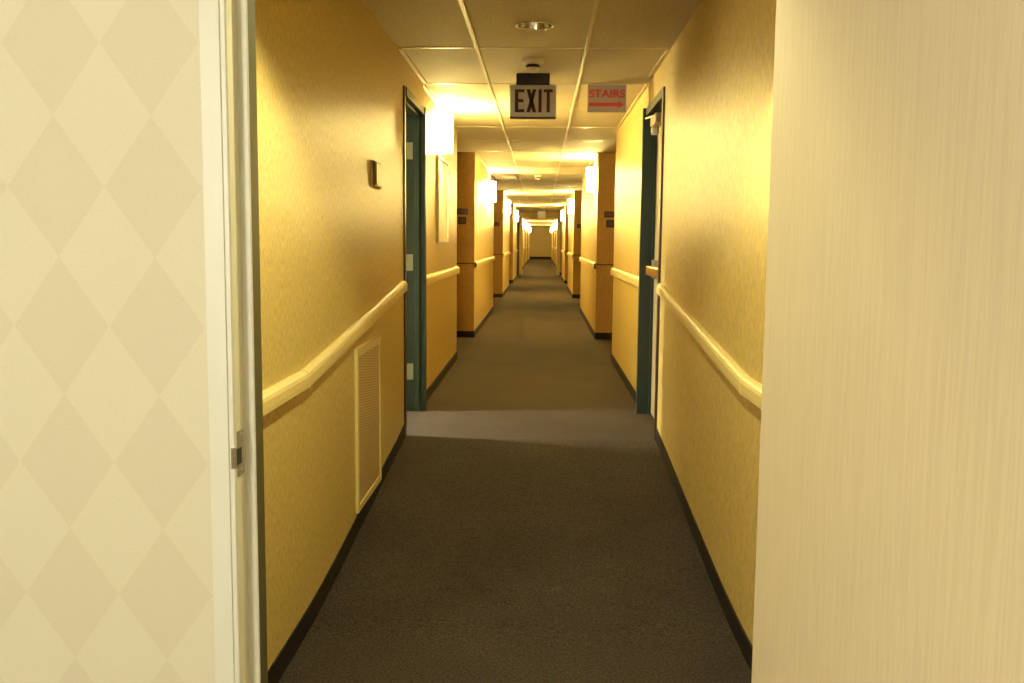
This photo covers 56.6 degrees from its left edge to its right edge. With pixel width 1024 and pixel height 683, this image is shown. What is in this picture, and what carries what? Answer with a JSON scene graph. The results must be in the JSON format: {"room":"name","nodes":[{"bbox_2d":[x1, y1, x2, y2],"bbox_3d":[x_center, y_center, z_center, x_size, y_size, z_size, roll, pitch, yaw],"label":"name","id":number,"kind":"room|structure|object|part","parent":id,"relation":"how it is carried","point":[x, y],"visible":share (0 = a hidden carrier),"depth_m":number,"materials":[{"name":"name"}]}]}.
{"room":"hotel room","nodes":[
{"label":"hotel room","id":0,"kind":"room"},
{"bbox_2d":[0,0,215,682],"bbox_3d":[-1.416,-0.038,1.725,1.864,2.500,0.150,1,6,2],"label":"wall","id":1,"kind":"structure","parent":0,"point":[106,561],"depth_m":1.63,"materials":[{"name":"paper"}]},
{"bbox_2d":[199,0,1023,682],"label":"door","id":2,"kind":"structure","parent":1,"relation":"in","point":[890,543],"depth_m":1.08,"materials":[{"name":"beige paint"}]},
{"bbox_3d":[-0.489,0.106,1.659,0.043,2.144,0.078,3,6,19],"label":"frame","id":3,"kind":"part","parent":2,"relation":"part of","materials":[{"name":"beige paint"}]},
{"bbox_3d":[-0.475,0.194,1.665,0.002,0.080,0.032,1,6,2],"label":"strike plate","id":4,"kind":"part","parent":2,"relation":"part of","materials":[{"name":"metal"}]},
{"bbox_3d":[-0.484,0.097,1.742,0.045,2.144,0.114,-1,6,-11],"label":"corridor frame","id":5,"kind":"part","parent":2,"relation":"part of","materials":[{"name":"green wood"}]},
{"bbox_2d":[255,0,529,669],"bbox_3d":[-0.167,-3.279,33.135,0.800,2.507,63.050,1,6,2],"label":"wall","id":6,"kind":"structure","parent":0,"point":[331,79],"depth_m":3.57,"materials":[{"name":"beige paint"}]},
{"bbox_2d":[262,280,406,416],"bbox_3d":[-0.675,-0.027,3.660,0.029,0.272,3.680,1,6,2],"label":"handrail","id":7,"kind":"object","parent":6,"relation":"attached to","point":[278,394],"visible":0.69,"depth_m":3.44,"materials":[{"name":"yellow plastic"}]},
{"bbox_2d":[354,336,381,512],"bbox_3d":[-0.665,0.363,4.425,0.013,0.723,0.600,1,6,2],"label":"air vent","id":8,"kind":"object","parent":6,"relation":"in","point":[368,442],"visible":1,"depth_m":4.39,"materials":[{"name":"yellow plastic"}]},
{"bbox_3d":[-0.667,0.365,4.425,0.006,0.658,0.540,1,6,2],"label":"perforated panel","id":9,"kind":"part","parent":8,"relation":"part of","materials":[{"name":"beige metal"}]},
{"bbox_2d":[371,160,381,188],"bbox_3d":[-0.644,-0.797,4.546,0.021,0.125,0.225,1,6,2],"label":"wall thermostat","id":10,"kind":"object","parent":6,"relation":"attached to","point":[376,167],"visible":1,"depth_m":4.46,"materials":[{"name":"beige plastic"}]},
{"bbox_3d":[-0.636,-0.796,4.544,0.004,0.100,0.140,1,6,2],"label":"panel","id":11,"kind":"part","parent":10,"relation":"part of","materials":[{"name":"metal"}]},
{"bbox_2d":[268,258,529,682],"bbox_3d":[-0.025,-2.263,33.237,0.510,0.288,63.050,1,6,2],"label":"baseboard","id":12,"kind":"structure","parent":6,"relation":"attached to","point":[280,664],"depth_m":3.79,"materials":[{"name":"black plastic"}]},
{"bbox_2d":[403,85,426,436],"bbox_3d":[-1.105,-0.426,6.000,1.021,2.185,0.930,1,6,2],"label":"door","id":13,"kind":"structure","parent":6,"relation":"in","point":[414,112],"depth_m":6.37,"materials":[{"name":"teal"}]},
{"bbox_2d":[436,154,449,241],"bbox_3d":[-0.564,-1.150,7.764,0.030,0.675,0.800,1,6,2],"label":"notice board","id":14,"kind":"object","parent":6,"relation":"attached to","point":[442,166],"visible":1,"depth_m":7.75,"materials":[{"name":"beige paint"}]},
{"bbox_2d":[426,266,459,285],"bbox_3d":[-0.568,-0.553,7.868,0.029,0.076,2.838,1,6,2],"label":"handrail","id":15,"kind":"object","parent":6,"relation":"attached to","point":[434,277],"visible":0.95,"depth_m":7.61,"materials":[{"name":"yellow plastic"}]},
{"bbox_2d":[438,113,452,153],"bbox_3d":[-0.524,-1.643,7.510,0.112,0.290,0.220,1,6,2],"label":"wall sconce","id":16,"kind":"object","parent":6,"relation":"attached to","point":[445,121],"visible":1,"depth_m":7.42,"materials":[{"name":"white glass"}]},
{"bbox_2d":[458,217,465,223],"bbox_3d":[-0.593,-1.442,11.329,0.098,0.090,0.012,1,6,2],"label":"plate","id":17,"kind":"object","parent":6,"relation":"attached to","point":[461,220],"visible":1,"depth_m":11.32,"materials":[{"name":"black"}]},
{"bbox_2d":[457,208,467,214],"bbox_3d":[-0.597,-1.549,11.318,0.150,0.072,0.012,1,6,2],"label":"room sign","id":18,"kind":"object","parent":6,"relation":"attached to","point":[460,211],"visible":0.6,"depth_m":11.31,"materials":[{"name":"black"}]},
{"bbox_2d":[474,256,494,267],"bbox_3d":[-0.366,-1.158,13.644,0.029,0.076,4.555,1,6,2],"label":"handrail","id":19,"kind":"object","parent":6,"relation":"attached to","point":[478,263],"visible":1,"depth_m":12.75,"materials":[{"name":"yellow plastic"}]},
{"bbox_2d":[488,181,495,201],"bbox_3d":[-0.294,-2.249,14.259,0.112,0.290,0.220,1,6,2],"label":"wall sconce","id":20,"kind":"object","parent":6,"relation":"attached to","point":[492,185],"visible":1,"depth_m":14.17,"materials":[{"name":"white glass"}]},
{"bbox_2d":[505,200,509,213],"bbox_3d":[-0.092,-2.926,20.721,0.112,0.290,0.220,1,6,2],"label":"wall sconce","id":21,"kind":"object","parent":6,"relation":"attached to","point":[507,203],"visible":1,"depth_m":20.63,"materials":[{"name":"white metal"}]},
{"bbox_2d":[514,211,517,220],"bbox_3d":[0.123,-3.644,27.580,0.112,0.290,0.220,1,6,2],"label":"wall sconce","id":22,"kind":"object","parent":6,"relation":"attached to","point":[515,212],"visible":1,"depth_m":27.50,"materials":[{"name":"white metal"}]},
{"bbox_2d":[517,222,519,274],"bbox_3d":[0.222,-3.302,33.632,0.075,1.857,0.028,1,6,2],"label":"trim","id":23,"kind":"structure","parent":6,"relation":"attached to","point":[518,223],"depth_m":33.61,"materials":[{"name":"brown wood"}]},
{"bbox_2d":[398,48,670,226],"bbox_3d":[1.036,-4.694,34.745,1.524,0.012,59.480,1,6,2],"label":"trim","id":24,"kind":"structure","parent":6,"relation":"attached to","point":[401,50],"depth_m":6.56,"materials":[{"name":"beige paint"}]},
{"bbox_2d":[278,259,751,682],"bbox_3d":[0.975,-2.104,33.328,3.100,0.450,63.440,1,6,2],"label":"floor","id":25,"kind":"structure","parent":0,"point":[527,524],"depth_m":4.11,"materials":[{"name":"grey carpet"}]},
{"bbox_2d":[519,212,560,274],"bbox_3d":[0.979,-3.481,33.722,1.459,2.207,0.210,1,6,2],"label":"opening","id":26,"kind":"structure","parent":25,"relation":"on","point":[522,215],"depth_m":33.56,"materials":[{"name":"gold paint"}]},
{"bbox_2d":[363,0,702,225],"bbox_3d":[0.999,-4.577,33.114,3.100,0.100,63.350,1,6,2],"label":"ceiling","id":27,"kind":"structure","parent":0,"point":[409,23],"depth_m":5.64,"materials":[{"name":"tile"}]},
{"bbox_2d":[491,174,517,179],"bbox_3d":[-0.112,-2.639,15.219,0.400,0.035,0.900,1,6,2],"label":"ceiling vent","id":28,"kind":"object","parent":27,"relation":"in","point":[494,176],"visible":0.98,"depth_m":15.04,"materials":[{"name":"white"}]},
{"bbox_2d":[510,73,555,118],"bbox_3d":[0.133,-1.548,6.005,0.294,0.276,0.070,1,6,2],"label":"exit sign","id":29,"kind":"object","parent":27,"relation":"hanging from","point":[532,96],"visible":1,"depth_m":5.99,"materials":[{"name":"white plastic"}]},
{"bbox_3d":[0.132,-1.517,5.995,0.282,0.191,0.005,1,6,2],"label":"panel","id":30,"kind":"part","parent":29,"relation":"part of","materials":[{"name":"beige plastic"}]},
{"bbox_2d":[521,57,544,72],"bbox_3d":[0.121,-1.595,5.503,0.136,0.078,0.136,1,6,2],"label":"smoke detector","id":31,"kind":"object","parent":27,"relation":"attached to","point":[532,64],"visible":1,"depth_m":5.47,"materials":[{"name":"beige plastic"}]},
{"bbox_2d":[398,0,670,225],"bbox_3d":[0.987,-4.510,32.970,1.488,0.008,63.050,1,6,2],"label":"grid","id":32,"kind":"object","parent":27,"relation":"attached to","point":[461,2],"visible":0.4,"depth_m":6.36,"materials":[{"name":"beige paint"}]},
{"bbox_2d":[515,21,554,30],"bbox_3d":[0.112,-1.585,4.629,0.192,0.096,0.192,1,6,2],"label":"recessed light","id":33,"kind":"object","parent":27,"relation":"in","point":[525,25],"visible":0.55,"depth_m":4.70,"materials":[{"name":"silver plastic"}]},
{"bbox_2d":[537,210,545,217],"bbox_3d":[0.971,-4.205,31.343,0.300,0.270,0.050,1,6,2],"label":"exit sign","id":34,"kind":"object","parent":27,"relation":"hanging from","point":[540,213],"visible":0.96,"depth_m":31.32,"materials":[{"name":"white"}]},
{"bbox_2d":[587,85,626,112],"bbox_3d":[0.634,-1.626,6.352,0.258,0.186,0.012,1,6,2],"label":"sign","id":35,"kind":"object","parent":27,"relation":"hanging from","point":[601,98],"visible":1,"depth_m":6.35,"materials":[{"name":"beige plastic"}]},
{"bbox_2d":[530,226,551,256],"bbox_3d":[1.964,-6.555,64.513,3.100,2.507,0.150,1,6,2],"label":"wall","id":36,"kind":"structure","parent":0,"point":[540,236],"depth_m":64.41,"materials":[{"name":"beige paint"}]},
{"bbox_2d":[530,257,550,258],"bbox_3d":[1.930,-5.673,64.525,1.447,0.170,0.012,1,6,2],"label":"baseboard","id":37,"kind":"structure","parent":36,"relation":"attached to","point":[530,257],"depth_m":64.52,"materials":[{"name":"black plastic"}]},
{"bbox_2d":[551,0,775,645],"bbox_3d":[2.109,-3.251,33.067,0.845,2.507,63.050,1,6,2],"label":"wall","id":38,"kind":"structure","parent":0,"point":[717,76],"depth_m":3.87,"materials":[{"name":"beige paint"}]},
{"bbox_2d":[457,246,613,264],"bbox_3d":[0.952,-3.186,32.931,2.459,0.015,43.406,1,6,2],"label":"trim","id":39,"kind":"structure","parent":38,"relation":"attached to","point":[527,246],"depth_m":11.38,"materials":[{"name":"brown wood"}]},
{"bbox_2d":[457,152,615,332],"bbox_3d":[0.954,-3.434,32.907,2.459,2.128,43.406,1,6,2],"label":"wallcovering","id":40,"kind":"structure","parent":38,"relation":"attached to","point":[606,162],"depth_m":11.38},
{"bbox_2d":[561,210,564,220],"bbox_3d":[1.451,-3.566,26.943,0.112,0.290,0.220,1,6,2],"label":"wall sconce","id":41,"kind":"object","parent":38,"relation":"attached to","point":[563,211],"visible":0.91,"depth_m":26.85,"materials":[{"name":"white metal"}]},
{"bbox_2d":[568,199,573,213],"bbox_3d":[1.230,-2.827,19.885,0.112,0.290,0.220,1,6,2],"label":"wall sconce","id":42,"kind":"object","parent":38,"relation":"attached to","point":[570,201],"visible":1,"depth_m":19.80,"materials":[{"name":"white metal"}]},
{"bbox_2d":[579,257,595,268],"bbox_3d":[1.063,-1.141,13.601,0.029,0.076,4.555,1,6,2],"label":"handrail","id":43,"kind":"object","parent":38,"relation":"attached to","point":[592,264],"visible":1,"depth_m":12.77,"materials":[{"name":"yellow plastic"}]},
{"bbox_2d":[586,167,595,191],"bbox_3d":[0.977,-2.008,11.780,0.112,0.290,0.220,1,6,2],"label":"wall sconce","id":44,"kind":"object","parent":38,"relation":"attached to","point":[590,171],"visible":1,"depth_m":11.69,"materials":[{"name":"white glass"}]},
{"bbox_2d":[604,211,614,217],"bbox_3d":[1.169,-1.506,11.267,0.150,0.072,0.012,1,6,2],"label":"room sign","id":45,"kind":"object","parent":38,"relation":"attached to","point":[607,214],"visible":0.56,"depth_m":11.26,"materials":[{"name":"black"}]},
{"bbox_2d":[606,220,613,227],"bbox_3d":[1.168,-1.397,11.279,0.098,0.090,0.012,1,6,2],"label":"plate","id":46,"kind":"object","parent":38,"relation":"attached to","point":[609,223],"visible":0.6,"depth_m":11.28,"materials":[{"name":"black"}]},
{"bbox_2d":[610,267,638,287],"bbox_3d":[0.926,-0.535,7.823,0.029,0.076,2.838,1,6,2],"label":"handrail","id":47,"kind":"object","parent":38,"relation":"attached to","point":[632,279],"visible":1,"depth_m":7.58,"materials":[{"name":"yellow plastic"}]},
{"bbox_2d":[636,86,664,440],"bbox_3d":[0.928,-0.402,5.939,0.176,2.185,0.930,1,6,2],"label":"door","id":48,"kind":"structure","parent":38,"relation":"in","point":[653,116],"depth_m":6.29,"materials":[{"name":"teal wood"}]},
{"bbox_2d":[551,259,752,672],"bbox_3d":[1.925,-2.240,33.178,0.506,0.288,63.050,1,6,2],"label":"baseboard","id":49,"kind":"structure","parent":38,"relation":"attached to","point":[737,629],"depth_m":4.04,"materials":[{"name":"black plastic"}]},
{"bbox_2d":[656,283,761,408],"bbox_3d":[0.782,-0.009,3.616,0.029,0.272,3.680,1,6,2],"label":"handrail","id":50,"kind":"object","parent":38,"relation":"attached to","point":[745,385],"visible":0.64,"depth_m":3.60,"materials":[{"name":"yellow plastic"}]}
]}

